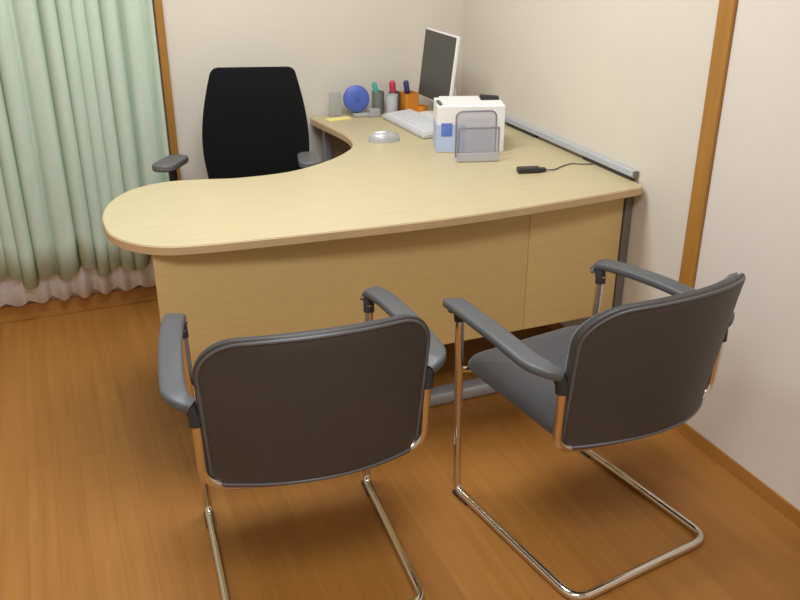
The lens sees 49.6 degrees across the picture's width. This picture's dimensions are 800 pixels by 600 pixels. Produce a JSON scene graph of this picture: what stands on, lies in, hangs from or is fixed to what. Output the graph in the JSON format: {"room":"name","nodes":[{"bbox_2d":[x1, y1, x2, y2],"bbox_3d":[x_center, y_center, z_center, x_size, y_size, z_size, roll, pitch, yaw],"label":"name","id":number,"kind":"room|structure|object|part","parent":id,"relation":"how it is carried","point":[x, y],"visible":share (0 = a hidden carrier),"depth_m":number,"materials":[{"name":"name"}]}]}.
{"room":"private office","nodes":[
{"label":"private office","id":0,"kind":"room"},
{"bbox_2d":[2,0,463,306],"bbox_3d":[-1.117,-1.100,3.199,3.125,2.500,0.080,-10,26,-20],"label":"wall","id":1,"kind":"structure","parent":0,"point":[330,45],"depth_m":3.51,"materials":[{"name":"paint"}]},
{"bbox_2d":[0,255,155,306],"bbox_3d":[-1.417,-0.929,3.068,1.086,2.054,0.046,-10,26,-20],"label":"sheer curtain","id":2,"kind":"object","parent":1,"relation":"hanging from","point":[85,282],"visible":0.2,"depth_m":3.49,"materials":[{"name":"white fabric"}]},
{"bbox_2d":[0,285,157,323],"bbox_3d":[-1.100,-0.022,3.643,2.965,0.070,0.012,-10,26,-20],"label":"baseboard","id":3,"kind":"structure","parent":1,"relation":"attached to","point":[32,310],"depth_m":3.55,"materials":[{"name":"brown wood"}]},
{"bbox_2d":[0,0,168,288],"bbox_3d":[-1.400,-0.999,3.009,1.140,2.050,0.105,-10,26,-20],"label":"curtain","id":4,"kind":"object","parent":1,"relation":"hanging from","point":[83,124],"visible":0.91,"depth_m":3.22,"materials":[{"name":"green fabric"}]},
{"bbox_2d":[153,0,180,180],"bbox_3d":[-0.903,-1.052,3.251,0.031,2.130,0.030,-10,26,-20],"label":"trim","id":5,"kind":"structure","parent":1,"relation":"attached to","point":[157,4],"depth_m":3.33,"materials":[{"name":"brown wood"}]},
{"bbox_2d":[0,300,799,599],"bbox_3d":[-0.199,0.952,1.650,2.965,0.050,4.800,-10,26,-20],"label":"floor","id":6,"kind":"structure","parent":0,"point":[101,495],"depth_m":2.40,"materials":[{"name":"brown wood"}]},
{"bbox_2d":[152,66,321,180],"bbox_3d":[-0.585,-0.349,3.271,0.617,0.973,0.551,-2,25,-4],"label":"office chair","id":7,"kind":"object","parent":6,"relation":"on","point":[254,122],"visible":0.43,"depth_m":3.26,"materials":[{"name":"black fabric"}]},
{"bbox_3d":[-0.769,-0.369,3.235,0.173,0.273,0.053,2,25,5],"label":"armrest","id":8,"kind":"part","parent":7,"relation":"part of","materials":[{"name":"black plastic"}]},
{"bbox_3d":[-0.549,-0.641,3.310,0.401,0.473,0.127,-2,25,-4],"label":"backrest","id":9,"kind":"part","parent":7,"relation":"part of","materials":[{"name":"black fabric"}]},
{"bbox_2d":[158,286,445,599],"bbox_3d":[-0.229,0.304,2.054,0.629,0.795,0.607,-8,26,-16],"label":"chair","id":10,"kind":"object","parent":6,"relation":"on","point":[333,402],"visible":1,"depth_m":1.77,"materials":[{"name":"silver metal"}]},
{"bbox_3d":[-0.507,0.131,1.953,0.073,0.059,0.473,-6,25,-14],"label":"armrest","id":11,"kind":"part","parent":10,"relation":"part of","materials":[{"name":"plastic"}]},
{"bbox_2d":[183,321,188,338],"bbox_3d":[-0.540,0.068,2.139,0.038,0.054,0.029,20,31,37],"label":"socket","id":12,"kind":"object","parent":10,"relation":"attached to","point":[185,333],"depth_m":2.13,"materials":[{"name":"plastic"}]},
{"bbox_2d":[186,402,201,428],"bbox_3d":[-0.422,0.234,1.774,0.038,0.051,0.039,-8,26,-16],"label":"socket","id":13,"kind":"object","parent":10,"relation":"attached to","point":[193,409],"depth_m":1.76,"materials":[{"name":"plastic"}]},
{"bbox_2d":[194,314,414,363],"bbox_3d":[-0.167,0.206,1.799,0.492,0.399,0.172,-8,26,-16],"label":"cushion","id":14,"kind":"object","parent":10,"relation":"on","point":[389,340],"depth_m":1.66,"materials":[{"name":"fabric"}]},
{"bbox_3d":[-0.161,0.213,1.783,0.498,0.406,0.165,-8,26,-16],"label":"backrest","id":15,"kind":"part","parent":10,"relation":"part of","materials":[{"name":"plastic"}]},
{"bbox_3d":[-0.177,0.302,1.878,0.522,0.188,0.052,-8,26,-16],"label":"frame","id":16,"kind":"part","parent":10,"relation":"part of","materials":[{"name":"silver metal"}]},
{"bbox_2d":[363,297,373,312],"bbox_3d":[-0.081,0.006,2.275,0.029,0.054,0.038,5,25,11],"label":"socket","id":17,"kind":"object","parent":10,"relation":"attached to","point":[368,306],"depth_m":2.27,"materials":[{"name":"plastic"}]},
{"bbox_3d":[0.007,0.061,2.106,0.073,0.059,0.473,-9,26,-19],"label":"armrest","id":18,"kind":"part","parent":10,"relation":"part of","materials":[{"name":"plastic"}]},
{"bbox_2d":[424,367,433,389],"bbox_3d":[0.060,0.169,1.918,0.038,0.051,0.039,-8,26,-16],"label":"socket","id":19,"kind":"object","parent":10,"relation":"attached to","point":[428,371],"depth_m":1.90,"materials":[{"name":"plastic"}]},
{"bbox_2d":[102,106,642,406],"bbox_3d":[-0.214,-0.154,3.146,1.620,0.722,1.384,-10,26,-20],"label":"office desk","id":20,"kind":"object","parent":6,"relation":"on","point":[299,250],"visible":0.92,"depth_m":2.63,"materials":[{"name":"brown wood"}]},
{"bbox_3d":[-0.304,-0.405,3.731,0.030,0.694,0.030,-10,26,-20],"label":"leg","id":21,"kind":"part","parent":20,"relation":"part of","materials":[{"name":"silver metal"}]},
{"bbox_2d":[328,92,342,117],"bbox_3d":[-0.269,-0.816,3.607,0.053,0.100,0.040,-10,26,-20],"label":"card holder","id":22,"kind":"object","parent":20,"relation":"on","point":[335,107],"visible":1,"depth_m":3.60,"materials":[{"name":"clear plastic"}]},
{"bbox_2d":[325,116,351,121],"bbox_3d":[-0.255,-0.748,3.573,0.100,0.004,0.044,-12,27,-25],"label":"sticky note","id":23,"kind":"object","parent":20,"relation":"on","point":[343,117],"visible":1,"depth_m":3.57,"materials":[{"name":"yellow paper"}]},
{"bbox_3d":[-0.127,-0.016,2.571,1.140,0.439,0.018,-10,26,-20],"label":"modesty panel","id":24,"kind":"part","parent":20,"relation":"part of","materials":[{"name":"brown wood"}]},
{"bbox_2d":[343,85,368,116],"bbox_3d":[-0.171,-0.830,3.606,0.132,0.128,0.060,-4,25,-10],"label":"desk fan","id":25,"kind":"object","parent":20,"relation":"on","point":[355,97],"visible":0.96,"depth_m":3.58,"materials":[{"name":"blue plastic"}]},
{"bbox_2d":[368,108,379,116],"bbox_3d":[-0.109,-0.783,3.618,0.046,0.032,0.036,-10,26,-20],"label":"block","id":26,"kind":"object","parent":20,"relation":"on","point":[373,112],"visible":1,"depth_m":3.60,"materials":[{"name":"grey plastic"}]},
{"bbox_2d":[372,90,383,113],"bbox_3d":[-0.093,-0.835,3.659,0.052,0.092,0.052,-10,26,-20],"label":"pen cup","id":27,"kind":"object","parent":20,"relation":"on","point":[377,97],"visible":0.76,"depth_m":3.64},
{"bbox_2d":[372,82,378,91],"bbox_3d":[-0.097,-0.854,3.643,0.045,0.128,0.022,-10,26,-20],"label":"pen","id":28,"kind":"object","parent":27,"relation":"in","point":[374,84],"visible":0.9,"depth_m":3.61,"materials":[{"name":"teal plastic"}]},
{"bbox_2d":[369,131,399,143],"bbox_3d":[-0.059,-0.612,3.236,0.120,0.038,0.070,-5,25,-11],"label":"computer mouse","id":29,"kind":"object","parent":20,"relation":"on","point":[381,137],"visible":1,"depth_m":3.21,"materials":[{"name":"silver metal"}]},
{"bbox_2d":[385,93,397,112],"bbox_3d":[-0.035,-0.817,3.628,0.052,0.085,0.052,-10,26,-20],"label":"pen cup","id":30,"kind":"object","parent":20,"relation":"on","point":[391,99],"visible":0.71,"depth_m":3.61,"materials":[{"name":"white plastic"}]},
{"bbox_2d":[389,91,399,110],"bbox_3d":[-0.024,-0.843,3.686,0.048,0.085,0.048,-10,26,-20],"label":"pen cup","id":31,"kind":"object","parent":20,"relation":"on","point":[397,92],"visible":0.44,"depth_m":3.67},
{"bbox_2d":[389,80,395,92],"bbox_3d":[-0.029,-0.866,3.670,0.037,0.128,0.030,-10,26,-20],"label":"pen","id":32,"kind":"object","parent":31,"relation":"in","point":[392,86],"visible":0.6,"depth_m":3.64,"materials":[{"name":"red plastic"}]},
{"bbox_2d":[382,109,432,138],"bbox_3d":[0.067,-0.704,3.445,0.132,0.030,0.390,-11,27,-22],"label":"keyboard","id":33,"kind":"object","parent":20,"relation":"on","point":[412,121],"visible":0.82,"depth_m":3.43,"materials":[{"name":"white plastic"}]},
{"bbox_2d":[400,90,418,110],"bbox_3d":[0.035,-0.850,3.709,0.068,0.078,0.068,-15,29,-30],"label":"pen cup","id":34,"kind":"object","parent":20,"relation":"on","point":[407,101],"visible":0.75,"depth_m":3.68,"materials":[{"name":"orange plastic"}]},
{"bbox_2d":[403,80,409,93],"bbox_3d":[0.031,-0.875,3.696,0.037,0.124,0.024,-10,26,-20],"label":"pen","id":35,"kind":"object","parent":34,"relation":"in","point":[406,82],"visible":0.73,"depth_m":3.67,"materials":[{"name":"blue plastic"}]},
{"bbox_2d":[418,104,426,110],"bbox_3d":[0.093,-0.827,3.728,0.048,0.020,0.048,-10,26,-20],"label":"tape roll","id":36,"kind":"object","parent":20,"relation":"on","point":[421,107],"visible":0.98,"depth_m":3.71,"materials":[{"name":"orange plastic"}]},
{"bbox_2d":[418,28,460,118],"bbox_3d":[0.173,-0.910,3.519,0.190,0.345,0.302,-10,26,-20],"label":"computer monitor","id":37,"kind":"object","parent":20,"relation":"on","point":[441,49],"visible":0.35,"depth_m":3.48,"materials":[{"name":"white plastic"}]},
{"bbox_3d":[0.131,0.322,2.916,1.260,0.048,0.062,-10,26,-20],"label":"foot rail","id":38,"kind":"part","parent":20,"relation":"part of","materials":[{"name":"silver metal"}]},
{"bbox_2d":[433,98,505,152],"bbox_3d":[0.246,-0.634,3.130,0.241,0.165,0.158,-1,25,-2],"label":"box","id":39,"kind":"object","parent":20,"relation":"on","point":[444,116],"visible":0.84,"depth_m":3.05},
{"bbox_3d":[0.181,-0.573,3.069,0.099,0.096,0.002,-1,25,-2],"label":"printed panel","id":40,"kind":"part","parent":39,"relation":"part of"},
{"bbox_2d":[439,96,482,104],"bbox_3d":[0.216,-0.714,3.099,0.144,0.006,0.132,-1,25,-2],"label":"paper sheet","id":41,"kind":"object","parent":39,"relation":"on","point":[445,100],"visible":1,"depth_m":3.08,"materials":[{"name":"white paper"}]},
{"bbox_2d":[479,94,498,99],"bbox_3d":[0.322,-0.734,3.128,0.072,0.018,0.028,-2,25,-5],"label":"stapler","id":42,"kind":"object","parent":39,"relation":"on","point":[481,96],"visible":0.98,"depth_m":3.12,"materials":[{"name":"black plastic"}]},
{"bbox_3d":[0.322,-0.736,3.127,0.068,0.012,0.020,-2,25,-5],"label":"arm","id":43,"kind":"part","parent":42,"relation":"part of"},
{"bbox_2d":[455,110,499,162],"bbox_3d":[0.265,-0.561,2.967,0.146,0.167,0.058,-3,25,-6],"label":"holder","id":44,"kind":"object","parent":20,"relation":"on","point":[484,156],"visible":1,"depth_m":2.97,"materials":[{"name":"silver metal"}]},
{"bbox_3d":[0.265,-0.488,3.002,0.146,0.005,0.056,-3,25,-6],"label":"plate","id":45,"kind":"part","parent":44,"relation":"part of","materials":[{"name":"grey metal"}]},
{"bbox_3d":[0.268,-0.532,2.955,0.140,0.112,0.001,-3,25,-6],"label":"panel","id":46,"kind":"part","parent":44,"relation":"part of","materials":[{"name":"grey metal"}]},
{"bbox_2d":[516,163,592,173],"bbox_3d":[0.520,-0.448,2.899,0.290,0.018,0.052,-11,27,-22],"label":"hub","id":47,"kind":"object","parent":20,"relation":"on","point":[520,169],"visible":1,"depth_m":2.85,"materials":[{"name":"black plastic"}]},
{"bbox_2d":[505,115,638,180],"bbox_3d":[0.515,-0.634,3.289,0.020,0.034,1.256,-10,26,-20],"label":"rail","id":48,"kind":"object","parent":20,"relation":"on","point":[610,165],"visible":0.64,"depth_m":3.01,"materials":[{"name":"metal"}]},
{"bbox_3d":[0.562,-0.132,2.825,0.346,0.439,0.018,-10,26,-20],"label":"modesty panel","id":49,"kind":"part","parent":20,"relation":"part of","materials":[{"name":"brown wood"}]},
{"bbox_3d":[0.734,-0.051,2.954,0.028,0.694,0.058,-10,26,-20],"label":"leg","id":50,"kind":"part","parent":20,"relation":"part of","materials":[{"name":"metal"}]},
{"bbox_2d":[443,259,745,599],"bbox_3d":[0.491,0.236,2.203,0.629,0.795,0.607,-14,28,-27],"label":"chair","id":51,"kind":"object","parent":6,"relation":"on","point":[638,370],"visible":1,"depth_m":1.94,"materials":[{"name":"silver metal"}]},
{"bbox_2d":[454,315,463,322],"bbox_3d":[0.150,0.029,2.224,0.038,0.054,0.029,13,28,26],"label":"socket","id":52,"kind":"object","parent":51,"relation":"attached to","point":[457,320],"depth_m":2.22,"materials":[{"name":"plastic"}]},
{"bbox_3d":[0.316,0.250,2.171,0.072,0.033,0.435,-18,30,-35],"label":"seat rail","id":53,"kind":"part","parent":51,"relation":"part of","materials":[{"name":"silver metal"}]},
{"bbox_3d":[0.224,0.087,2.049,0.073,0.059,0.473,-12,27,-25],"label":"armrest","id":54,"kind":"part","parent":51,"relation":"part of","materials":[{"name":"plastic"}]},
{"bbox_3d":[0.459,0.195,2.245,0.440,0.057,0.450,-14,28,-27],"label":"seat","id":55,"kind":"part","parent":51,"relation":"part of","materials":[{"name":"fabric"}]},
{"bbox_2d":[553,371,568,395],"bbox_3d":[0.350,0.181,1.891,0.038,0.051,0.039,-14,28,-27],"label":"socket","id":56,"kind":"object","parent":51,"relation":"attached to","point":[560,378],"depth_m":1.88,"materials":[{"name":"plastic"}]},
{"bbox_2d":[595,269,605,283],"bbox_3d":[0.566,-0.072,2.447,0.029,0.054,0.038,0,25,-1],"label":"bracket","id":57,"kind":"object","parent":51,"relation":"attached to","point":[600,274],"depth_m":2.44,"materials":[{"name":"plastic"}]},
{"bbox_3d":[0.576,0.228,2.041,0.522,0.188,0.053,-14,28,-27],"label":"frame","id":58,"kind":"part","parent":51,"relation":"part of","materials":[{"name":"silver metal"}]},
{"bbox_3d":[0.602,0.137,1.950,0.498,0.406,0.165,-14,28,-27],"label":"backrest","id":59,"kind":"part","parent":51,"relation":"part of","materials":[{"name":"plastic"}]},
{"bbox_3d":[0.690,-0.027,2.298,0.073,0.059,0.473,-15,29,-30],"label":"armrest","id":60,"kind":"part","parent":51,"relation":"part of","materials":[{"name":"plastic"}]},
{"bbox_2d":[723,326,728,341],"bbox_3d":[0.788,0.074,2.125,0.038,0.051,0.039,-14,28,-27],"label":"socket","id":61,"kind":"object","parent":51,"relation":"attached to","point":[726,334],"depth_m":2.11,"materials":[{"name":"plastic"}]},
{"bbox_2d":[461,0,718,326],"bbox_3d":[1.227,-0.385,1.630,0.080,2.500,4.880,-10,26,-20],"label":"wall","id":62,"kind":"structure","parent":0,"point":[624,82],"depth_m":2.81,"materials":[{"name":"paint"}]},
{"bbox_2d":[546,323,564,330],"bbox_3d":[0.566,0.059,3.490,0.008,0.050,1.563,-10,26,-20],"label":"baseboard","id":63,"kind":"structure","parent":62,"relation":"attached to","point":[555,326],"depth_m":3.38,"materials":[{"name":"brown wood"}]},
{"bbox_2d":[679,0,737,287],"bbox_3d":[0.866,-0.542,2.384,0.022,2.060,0.060,-10,26,-20],"label":"trim","id":64,"kind":"structure","parent":62,"relation":"attached to","point":[727,9],"depth_m":2.41,"materials":[{"name":"brown wood"}]},
{"bbox_2d":[685,0,799,510],"bbox_3d":[1.048,-0.355,1.992,0.012,1.955,0.882,-10,26,-20],"label":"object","id":65,"kind":"structure","parent":62,"relation":"in","point":[751,411],"depth_m":2.32,"materials":[{"name":"white paint"}]},
{"bbox_2d":[675,422,799,526],"bbox_3d":[1.047,0.555,2.407,0.014,0.045,0.882,-10,26,-20],"label":"trim","id":66,"kind":"structure","parent":65,"relation":"attached to","point":[787,509],"depth_m":2.51,"materials":[{"name":"brown wood"}]}
]}

